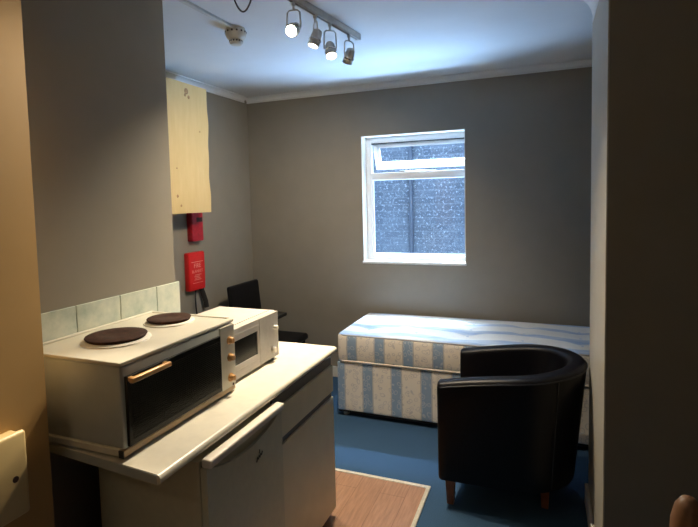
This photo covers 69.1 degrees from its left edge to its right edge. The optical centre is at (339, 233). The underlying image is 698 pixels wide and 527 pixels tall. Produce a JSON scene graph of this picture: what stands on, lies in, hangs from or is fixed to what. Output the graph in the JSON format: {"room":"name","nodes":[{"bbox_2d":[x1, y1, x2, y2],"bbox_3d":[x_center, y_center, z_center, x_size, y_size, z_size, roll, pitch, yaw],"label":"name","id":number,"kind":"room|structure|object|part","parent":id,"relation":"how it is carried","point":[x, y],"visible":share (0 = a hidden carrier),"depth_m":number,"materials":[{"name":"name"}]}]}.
{"room":"studio apartment","nodes":[
{"label":"studio apartment","id":0,"kind":"room"},
{"bbox_2d":[0,0,54,526],"bbox_3d":[-2.019,0.347,0.519,1.470,2.635,2.600,0,4,22],"label":"wall","id":1,"kind":"structure","parent":0,"point":[23,403],"depth_m":1.38,"materials":[{"name":"paint"}]},
{"bbox_2d":[0,429,29,526],"bbox_3d":[-0.903,0.643,1.254,0.052,0.228,0.248,0,4,22],"label":"electrical box","id":2,"kind":"object","parent":1,"relation":"attached to","point":[14,488],"visible":1,"depth_m":1.32,"materials":[{"name":"beige plastic"}]},
{"bbox_2d":[21,0,174,526],"bbox_3d":[-1.485,0.224,2.159,1.230,2.635,0.850,0,4,22],"label":"wall","id":3,"kind":"structure","parent":0,"point":[95,71],"depth_m":1.90,"materials":[{"name":"beige paint"}]},
{"bbox_2d":[41,281,180,341],"bbox_3d":[-0.902,0.444,1.949,0.009,0.386,0.866,0,4,22],"label":"tile backsplash","id":4,"kind":"structure","parent":3,"relation":"attached to","point":[59,323],"depth_m":1.96,"materials":[{"name":"grey tile"}]},
{"bbox_2d":[172,92,252,313],"bbox_3d":[-1.381,0.106,3.876,0.135,2.635,2.420,0,4,22],"label":"wall","id":5,"kind":"structure","parent":0,"point":[226,244],"depth_m":4.52,"materials":[{"name":"beige paint"}]},
{"bbox_2d":[166,77,210,213],"bbox_3d":[-1.267,-0.618,3.683,0.216,0.955,0.752,0,4,22],"label":"upper cabinet","id":6,"kind":"object","parent":5,"relation":"attached to","point":[186,103],"visible":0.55,"depth_m":3.75,"materials":[{"name":"beige wood"}]},
{"bbox_2d":[186,213,202,241],"bbox_3d":[-1.178,-0.054,4.122,0.058,0.236,0.140,0,4,22],"label":"fire alarm box","id":7,"kind":"object","parent":5,"relation":"attached to","point":[194,220],"depth_m":4.07,"materials":[{"name":"red plastic"}]},
{"bbox_2d":[184,251,208,313],"bbox_3d":[-1.170,0.407,4.143,0.060,0.512,0.230,0,4,22],"label":"blanket","id":8,"kind":"object","parent":5,"relation":"attached to","point":[194,264],"visible":0.99,"depth_m":4.10,"materials":[{"name":"red plastic"}]},
{"bbox_2d":[166,70,248,102],"bbox_3d":[-1.334,-1.182,3.728,0.055,0.048,2.364,0,4,22],"label":"trim","id":9,"kind":"structure","parent":5,"relation":"attached to","point":[209,88],"depth_m":4.29,"materials":[{"name":"white paint"}]},
{"bbox_2d":[162,0,592,96],"bbox_3d":[-0.036,-1.161,1.477,4.420,0.150,6.270,0,4,22],"label":"ceiling","id":10,"kind":"structure","parent":0,"point":[401,39],"depth_m":3.18,"materials":[{"name":"white paint"}]},
{"bbox_2d":[177,0,233,27],"bbox_3d":[-0.721,-1.133,2.552,0.024,0.016,0.622,0,4,22],"label":"cable trunking","id":11,"kind":"object","parent":10,"relation":"attached to","point":[186,2],"visible":1,"depth_m":2.61,"materials":[{"name":"white plastic"}]},
{"bbox_2d":[225,25,246,45],"bbox_3d":[-0.595,-1.121,2.896,0.124,0.092,0.123,0,4,22],"label":"smoke detector","id":12,"kind":"object","parent":10,"relation":"attached to","point":[236,35],"visible":0.99,"depth_m":2.86,"materials":[{"name":"white plastic"}]},
{"bbox_2d":[234,0,251,12],"bbox_3d":[-0.468,-1.103,2.446,0.095,0.075,0.008,-1,4,2],"label":"cable","id":13,"kind":"object","parent":10,"relation":"hanging from","point":[239,9],"visible":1,"depth_m":2.44,"materials":[{"name":"black plastic"}]},
{"bbox_2d":[285,0,360,64],"bbox_3d":[-0.167,-1.042,2.541,0.085,0.224,1.172,1,4,28],"label":"track light","id":14,"kind":"object","parent":10,"relation":"attached to","point":[292,29],"visible":1,"depth_m":2.67,"materials":[{"name":"silver metal"}]},
{"bbox_3d":[-0.231,-0.966,2.418,0.052,0.046,0.028,0,4,22],"label":"bulb","id":15,"kind":"part","parent":14,"relation":"part of","materials":[{"name":"beige glass"}]},
{"bbox_3d":[-0.175,-1.135,2.530,0.034,0.034,1.158,1,4,29],"label":"rail","id":16,"kind":"part","parent":14,"relation":"part of","materials":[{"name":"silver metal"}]},
{"bbox_3d":[-0.048,-0.965,2.743,0.050,0.026,0.049,0,4,22],"label":"bulb","id":17,"kind":"part","parent":14,"relation":"part of","materials":[{"name":"beige glass"}]},
{"bbox_2d":[247,67,591,365],"bbox_3d":[1.093,0.020,4.277,4.420,2.635,0.185,0,4,22],"label":"wall","id":18,"kind":"structure","parent":0,"point":[528,136],"depth_m":4.25,"materials":[{"name":"beige paint"}]},
{"bbox_2d":[333,366,337,376],"bbox_3d":[1.100,1.292,4.263,4.148,0.100,0.016,0,4,22],"label":"baseboard","id":19,"kind":"structure","parent":18,"relation":"attached to","point":[335,368],"depth_m":4.72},
{"bbox_2d":[361,129,465,265],"bbox_3d":[0.670,-0.303,4.481,0.910,1.128,0.316,0,4,22],"label":"window","id":20,"kind":"structure","parent":18,"relation":"in","point":[368,143],"depth_m":4.50,"materials":[{"name":"white plastic"}]},
{"bbox_3d":[0.648,0.255,4.431,0.910,0.022,0.127,0,4,22],"label":"sill","id":21,"kind":"part","parent":20,"relation":"part of","materials":[{"name":"white plastic"}]},
{"bbox_3d":[0.690,-0.557,4.495,0.330,0.020,0.040,-1,4,0],"label":"stay arm","id":22,"kind":"part","parent":20,"relation":"part of","materials":[{"name":"metal"}]},
{"bbox_3d":[0.710,-0.704,4.531,0.828,0.238,0.138,0,4,22],"label":"fanlight sash","id":23,"kind":"part","parent":20,"relation":"part of","materials":[{"name":"white plastic"}]},
{"bbox_2d":[246,58,591,103],"bbox_3d":[1.024,-1.262,4.077,4.165,0.048,0.055,0,4,22],"label":"trim","id":24,"kind":"structure","parent":18,"relation":"attached to","point":[583,63],"depth_m":4.19,"materials":[{"name":"white paint"}]},
{"bbox_2d":[323,377,588,526],"bbox_3d":[0.031,1.600,1.663,4.420,0.124,6.270,0,4,22],"label":"floor","id":25,"kind":"structure","parent":0,"point":[403,450],"depth_m":2.84,"materials":[{"name":"blue carpet"}]},
{"bbox_2d":[99,402,284,526],"bbox_3d":[-0.517,1.108,1.891,0.471,0.853,0.481,0,4,22],"label":"fridge","id":26,"kind":"object","parent":25,"relation":"on","point":[238,480],"visible":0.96,"depth_m":1.70,"materials":[{"name":"white metal"}]},
{"bbox_3d":[-0.322,1.100,1.810,0.024,0.778,0.478,0,4,22],"label":"door","id":27,"kind":"part","parent":26,"relation":"part of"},
{"bbox_2d":[227,279,307,343],"bbox_3d":[-0.618,0.906,4.467,0.554,0.926,0.470,0,4,22],"label":"dining chair","id":28,"kind":"object","parent":25,"relation":"on","point":[246,294],"visible":0.38,"depth_m":4.50,"materials":[{"name":"black plastic"}]},
{"bbox_3d":[-0.842,0.670,4.539,0.082,0.455,0.470,0,4,22],"label":"backrest","id":29,"kind":"part","parent":28,"relation":"part of","materials":[{"name":"black plastic"}]},
{"bbox_3d":[-0.597,0.938,4.450,0.503,0.062,0.450,0,4,22],"label":"seat","id":30,"kind":"part","parent":28,"relation":"part of","materials":[{"name":"black plastic"}]},
{"bbox_2d":[278,312,286,318],"bbox_3d":[-0.865,1.040,3.862,0.627,0.747,0.827,0,4,22],"label":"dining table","id":31,"kind":"object","parent":25,"relation":"on","point":[280,314],"visible":0.02,"depth_m":4.05,"materials":[{"name":"black wood"}]},
{"bbox_2d":[267,357,335,526],"bbox_3d":[-0.394,1.062,2.443,0.545,0.864,0.603,0,4,22],"label":"base cabinet","id":32,"kind":"object","parent":25,"relation":"on","point":[308,411],"visible":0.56,"depth_m":2.34,"materials":[{"name":"white wood"}]},
{"bbox_2d":[49,341,336,484],"bbox_3d":[-0.528,0.638,2.104,0.586,0.030,1.284,0,4,22],"label":"countertop","id":33,"kind":"structure","parent":32,"relation":"on","point":[163,456],"depth_m":1.73,"materials":[{"name":"beige laminate"}]},
{"bbox_2d":[43,311,235,458],"bbox_3d":[-0.703,0.491,1.817,0.452,0.310,0.588,0,4,22],"label":"oven","id":34,"kind":"object","parent":33,"relation":"on","point":[113,388],"visible":0.95,"depth_m":1.60,"materials":[{"name":"white metal"}]},
{"bbox_2d":[43,311,232,366],"bbox_3d":[-0.722,0.359,1.817,0.415,0.018,0.581,0,4,22],"label":"cooktop","id":35,"kind":"object","parent":34,"relation":"in","point":[132,341],"depth_m":1.71,"materials":[{"name":"white metal"}]},
{"bbox_3d":[-0.581,0.423,1.551,0.028,0.016,0.167,0,4,22],"label":"door handle","id":36,"kind":"part","parent":34,"relation":"part of","materials":[{"name":"gold metal"}]},
{"bbox_3d":[-0.540,0.510,1.707,0.012,0.212,0.464,0,4,22],"label":"door","id":37,"kind":"part","parent":34,"relation":"part of","materials":[{"name":"black glass"}]},
{"bbox_3d":[-0.534,0.510,1.705,0.002,0.174,0.438,0,4,22],"label":"ribbed glass","id":38,"kind":"part","parent":34,"relation":"part of","materials":[{"name":"black glass"}]},
{"bbox_3d":[-0.532,0.630,1.758,0.016,0.020,0.580,0,4,22],"label":"trim","id":39,"kind":"part","parent":34,"relation":"part of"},
{"bbox_3d":[-0.436,0.480,1.969,0.006,0.245,0.093,0,4,22],"label":"control panel","id":40,"kind":"part","parent":34,"relation":"part of","materials":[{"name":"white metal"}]},
{"bbox_3d":[-0.421,0.416,1.968,0.022,0.033,0.033,0,4,22],"label":"knob","id":41,"kind":"part","parent":34,"relation":"part of","materials":[{"name":"gold metal"}]},
{"bbox_3d":[-0.419,0.483,1.973,0.022,0.033,0.033,0,4,22],"label":"knob","id":42,"kind":"part","parent":34,"relation":"part of","materials":[{"name":"gold metal"}]},
{"bbox_3d":[-0.417,0.563,1.978,0.022,0.033,0.033,0,4,22],"label":"knob","id":43,"kind":"part","parent":34,"relation":"part of","materials":[{"name":"gold metal"}]},
{"bbox_2d":[197,306,278,379],"bbox_3d":[-0.516,0.494,2.295,0.350,0.230,0.407,0,4,22],"label":"microwave","id":44,"kind":"object","parent":33,"relation":"on","point":[256,342],"visible":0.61,"depth_m":2.27,"materials":[{"name":"white plastic"}]},
{"bbox_3d":[-0.409,0.495,2.158,0.014,0.211,0.235,0,4,22],"label":"door","id":45,"kind":"part","parent":44,"relation":"part of","materials":[{"name":"white plastic"}]},
{"bbox_3d":[-0.333,0.480,2.347,0.014,0.211,0.170,0,4,22],"label":"control panel","id":46,"kind":"part","parent":44,"relation":"part of","materials":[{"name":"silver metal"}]},
{"bbox_3d":[-0.162,0.673,2.320,0.007,0.042,0.599,0,4,22],"label":"grip rail","id":47,"kind":"part","parent":32,"relation":"part of","materials":[{"name":"metal"}]},
{"bbox_3d":[-0.158,0.850,2.331,0.007,0.020,0.599,0,4,22],"label":"grip rail","id":48,"kind":"part","parent":32,"relation":"part of","materials":[{"name":"metal"}]},
{"bbox_3d":[-0.157,0.761,2.324,0.018,0.135,0.599,0,4,22],"label":"drawer","id":49,"kind":"part","parent":32,"relation":"part of","materials":[{"name":"white wood"}]},
{"bbox_3d":[-0.147,1.153,2.350,0.018,0.588,0.599,0,4,22],"label":"door","id":50,"kind":"part","parent":32,"relation":"part of","materials":[{"name":"white wood"}]},
{"bbox_2d":[335,468,430,488],"bbox_3d":[0.063,1.443,3.057,0.973,0.009,0.026,0,4,22],"label":"trim","id":51,"kind":"structure","parent":25,"relation":"on","point":[336,469],"depth_m":2.97,"materials":[{"name":"white wood"}]},
{"bbox_2d":[411,488,429,526],"bbox_3d":[-0.313,1.599,0.863,0.023,0.009,4.334,0,4,22],"label":"trim","id":52,"kind":"structure","parent":25,"relation":"on","point":[419,510],"depth_m":2.68,"materials":[{"name":"white wood"}]},
{"bbox_2d":[337,360,588,446],"bbox_3d":[1.004,1.160,3.860,1.905,0.419,0.746,0,4,22],"label":"base","id":53,"kind":"object","parent":25,"relation":"on","point":[407,394],"visible":0.34,"depth_m":3.70,"materials":[{"name":"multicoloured fabric"}]},
{"bbox_2d":[338,313,589,386],"bbox_3d":[0.994,0.830,3.831,1.899,0.236,0.759,0,4,22],"label":"mattress","id":54,"kind":"object","parent":53,"relation":"on","point":[430,343],"visible":0.64,"depth_m":3.70,"materials":[{"name":"fabric"}]},
{"bbox_2d":[437,344,587,508],"bbox_3d":[0.979,1.052,2.821,0.716,0.775,0.699,0,4,25],"label":"armchair","id":55,"kind":"object","parent":25,"relation":"on","point":[510,421],"visible":1,"depth_m":2.56,"materials":[{"name":"black leather"}]},
{"bbox_3d":[0.597,1.377,2.736,0.048,0.156,0.048,0,4,25],"label":"leg","id":56,"kind":"part","parent":55,"relation":"part of","materials":[{"name":"red wood"}]},
{"bbox_3d":[1.082,1.369,2.676,0.048,0.156,0.048,0,4,25],"label":"leg","id":57,"kind":"part","parent":55,"relation":"part of","materials":[{"name":"red wood"}]},
{"bbox_2d":[669,495,697,526],"bbox_3d":[0.792,1.071,1.168,0.080,0.967,0.080,0,4,22],"label":"post","id":58,"kind":"object","parent":25,"relation":"on","point":[684,513],"visible":1,"depth_m":1.12,"materials":[{"name":"brown wood"}]},
{"bbox_2d":[604,0,697,526],"bbox_3d":[1.761,0.153,2.057,1.275,2.635,0.700,0,4,22],"label":"wall partition","id":59,"kind":"structure","parent":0,"point":[651,420],"depth_m":1.91,"materials":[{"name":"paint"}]},
{"bbox_2d":[585,483,594,526],"bbox_3d":[1.188,1.413,2.389,0.016,0.105,0.705,0,4,22],"label":"baseboard","id":60,"kind":"structure","parent":59,"relation":"attached to","point":[590,520],"depth_m":2.54,"materials":[{"name":"white wood"}]},
{"bbox_2d":[582,0,598,22],"bbox_3d":[1.101,-1.096,2.228,0.085,0.135,0.700,0,4,22],"label":"trim","id":61,"kind":"structure","parent":59,"relation":"attached to","point":[592,4],"depth_m":2.48,"materials":[{"name":"white paint"}]},
{"bbox_2d":[588,0,609,526],"bbox_3d":[1.169,0.151,2.300,0.007,2.634,0.704,0,4,22],"label":"trim","id":62,"kind":"structure","parent":59,"relation":"attached to","point":[601,22],"depth_m":2.21,"materials":[{"name":"paint"}]},
{"label":"outside","id":63,"kind":"structure","parent":0,"visible":0},
{"bbox_2d":[373,143,464,253],"bbox_3d":[1.405,-0.151,5.476,8.500,3.800,0.200,0,4,22],"label":"wall","id":64,"kind":"structure","parent":63,"point":[438,203],"depth_m":5.56,"materials":[{"name":"grey brick"}]},
{"bbox_2d":[408,146,413,252],"bbox_3d":[0.786,-0.143,5.584,0.070,3.800,0.064,0,4,22],"label":"downpipe","id":65,"kind":"object","parent":64,"relation":"attached to","point":[410,153],"visible":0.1,"depth_m":5.55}
]}

